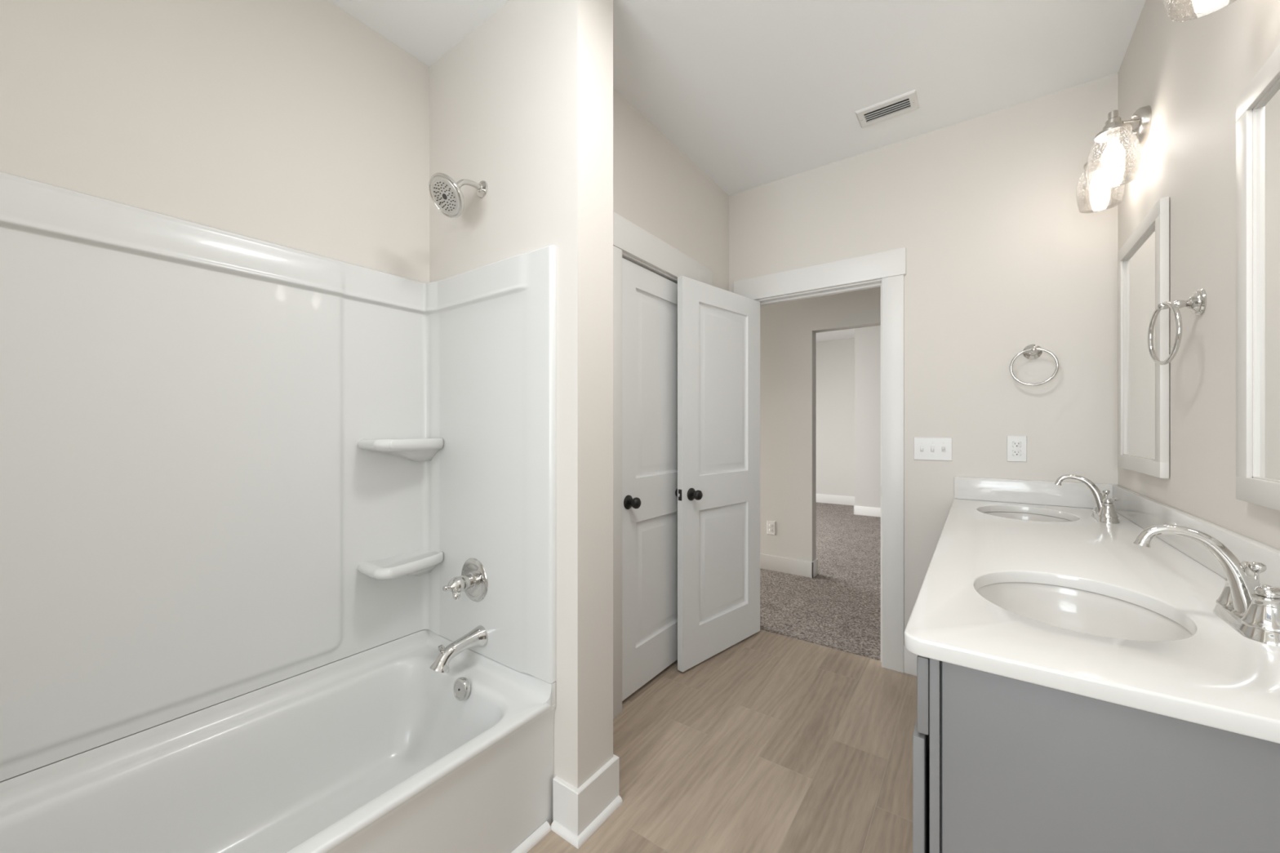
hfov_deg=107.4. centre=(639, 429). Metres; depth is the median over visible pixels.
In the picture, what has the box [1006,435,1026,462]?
wall outlet
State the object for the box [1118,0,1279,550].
wall
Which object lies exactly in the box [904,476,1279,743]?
countertop
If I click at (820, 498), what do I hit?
baseboard
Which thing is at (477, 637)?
tub spout
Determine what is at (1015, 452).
socket
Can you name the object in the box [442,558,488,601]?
shower valve
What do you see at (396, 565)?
corner shelf
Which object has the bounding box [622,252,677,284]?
trim
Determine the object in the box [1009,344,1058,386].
towel ring
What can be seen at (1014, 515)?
sink
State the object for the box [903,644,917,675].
baseboard
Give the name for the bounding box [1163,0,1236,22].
vanity light
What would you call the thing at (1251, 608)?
faucet
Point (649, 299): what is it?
door
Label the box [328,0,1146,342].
ceiling
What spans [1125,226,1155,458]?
mirror glass
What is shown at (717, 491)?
door
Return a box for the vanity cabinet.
[912,655,1279,852]
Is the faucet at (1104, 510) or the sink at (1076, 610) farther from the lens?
the faucet at (1104, 510)
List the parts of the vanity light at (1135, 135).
bulb, lamp shade, bulb, lamp shade, arm, plate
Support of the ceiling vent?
in the ceiling
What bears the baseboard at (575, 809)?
attached to the wall at (522, 105)
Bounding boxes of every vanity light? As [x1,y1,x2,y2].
[1075,105,1151,213]
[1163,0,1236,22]
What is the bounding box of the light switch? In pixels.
[913,437,952,461]
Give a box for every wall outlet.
[767,520,775,535]
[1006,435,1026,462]
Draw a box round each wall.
[0,0,429,282]
[429,0,613,788]
[613,88,728,291]
[728,72,1118,630]
[760,286,880,561]
[816,337,854,496]
[854,325,880,507]
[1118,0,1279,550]
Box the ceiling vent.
[855,88,919,127]
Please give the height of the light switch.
0.115 m
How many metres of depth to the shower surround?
1.40 m
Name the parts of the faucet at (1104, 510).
spout, lever handle, plate, lift rod, lever handle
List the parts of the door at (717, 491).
latch plate, knob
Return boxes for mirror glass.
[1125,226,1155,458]
[1256,82,1279,480]
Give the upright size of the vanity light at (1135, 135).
0.269 m
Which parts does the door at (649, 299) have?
knob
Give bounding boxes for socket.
[1012,441,1021,447]
[1012,449,1021,456]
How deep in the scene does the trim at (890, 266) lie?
2.45 m
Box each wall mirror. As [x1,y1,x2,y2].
[1117,196,1168,478]
[1235,44,1279,511]
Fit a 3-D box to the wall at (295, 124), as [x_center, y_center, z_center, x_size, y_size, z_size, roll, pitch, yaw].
[-1.897,-0.118,0.606,0.120,2.737,3.556,0,0,36]
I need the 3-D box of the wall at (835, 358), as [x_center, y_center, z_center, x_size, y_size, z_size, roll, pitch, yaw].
[2.188,-0.118,8.664,3.780,2.737,0.100,0,0,36]
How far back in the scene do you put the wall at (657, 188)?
2.41 m
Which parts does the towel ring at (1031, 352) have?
post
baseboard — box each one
[552,754,619,836]
[760,553,817,577]
[816,493,880,516]
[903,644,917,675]
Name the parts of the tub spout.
diverter knob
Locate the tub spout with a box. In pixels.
[429,625,488,672]
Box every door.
[622,257,677,701]
[675,275,759,671]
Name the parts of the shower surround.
panel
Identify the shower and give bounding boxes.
[428,173,488,217]
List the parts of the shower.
plate, shower arm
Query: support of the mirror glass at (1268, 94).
attached to the wall mirror at (1258, 106)
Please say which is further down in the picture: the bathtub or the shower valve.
the bathtub
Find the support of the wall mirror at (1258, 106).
attached to the wall at (1192, 75)
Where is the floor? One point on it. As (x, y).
(771, 742)
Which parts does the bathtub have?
overflow plate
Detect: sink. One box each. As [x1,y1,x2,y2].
[976,582,1192,641]
[983,511,1072,522]
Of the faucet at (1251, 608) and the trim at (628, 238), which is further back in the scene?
the trim at (628, 238)
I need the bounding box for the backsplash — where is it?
[954,476,1117,508]
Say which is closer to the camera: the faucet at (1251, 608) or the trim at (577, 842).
the faucet at (1251, 608)
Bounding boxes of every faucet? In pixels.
[1053,474,1119,524]
[1133,524,1279,646]
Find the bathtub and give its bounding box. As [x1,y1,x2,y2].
[0,629,555,852]
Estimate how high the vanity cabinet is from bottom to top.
0.886 m
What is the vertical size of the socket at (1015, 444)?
0.027 m
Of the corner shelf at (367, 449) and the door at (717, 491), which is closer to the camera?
the corner shelf at (367, 449)
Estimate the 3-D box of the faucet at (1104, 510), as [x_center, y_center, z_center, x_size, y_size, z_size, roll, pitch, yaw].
[1.683,0.255,1.782,0.172,0.163,0.191,0,0,36]
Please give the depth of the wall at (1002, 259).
2.23 m
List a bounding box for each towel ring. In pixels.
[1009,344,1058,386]
[1147,288,1206,364]
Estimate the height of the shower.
0.172 m
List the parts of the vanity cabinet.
cabinet door, frame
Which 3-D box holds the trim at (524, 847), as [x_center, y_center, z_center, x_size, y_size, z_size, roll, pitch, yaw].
[-0.721,1.240,0.869,0.020,0.020,1.483,0,0,36]
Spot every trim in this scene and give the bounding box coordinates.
[511,820,551,852]
[550,795,622,848]
[613,211,712,719]
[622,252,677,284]
[733,247,906,672]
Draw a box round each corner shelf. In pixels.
[356,438,443,461]
[356,550,443,580]
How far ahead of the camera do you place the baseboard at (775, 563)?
4.04 m
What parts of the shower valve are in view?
lever handle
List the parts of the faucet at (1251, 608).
spout, lever handle, plate, lift rod, lever handle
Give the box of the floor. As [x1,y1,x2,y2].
[527,502,916,852]
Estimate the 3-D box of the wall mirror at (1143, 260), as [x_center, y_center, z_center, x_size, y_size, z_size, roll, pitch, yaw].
[1.753,-0.278,1.648,0.020,0.855,0.545,0,0,36]
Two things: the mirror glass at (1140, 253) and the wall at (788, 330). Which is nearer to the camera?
the mirror glass at (1140, 253)
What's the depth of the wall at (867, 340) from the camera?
6.76 m
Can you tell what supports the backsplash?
attached to the wall at (1002, 259)
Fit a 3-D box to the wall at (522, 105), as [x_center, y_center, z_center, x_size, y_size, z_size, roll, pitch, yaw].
[-0.526,-0.118,1.791,0.951,2.737,0.172,0,0,36]
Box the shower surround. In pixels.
[0,171,555,782]
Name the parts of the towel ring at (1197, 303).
post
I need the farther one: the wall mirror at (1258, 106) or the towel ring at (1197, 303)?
the towel ring at (1197, 303)

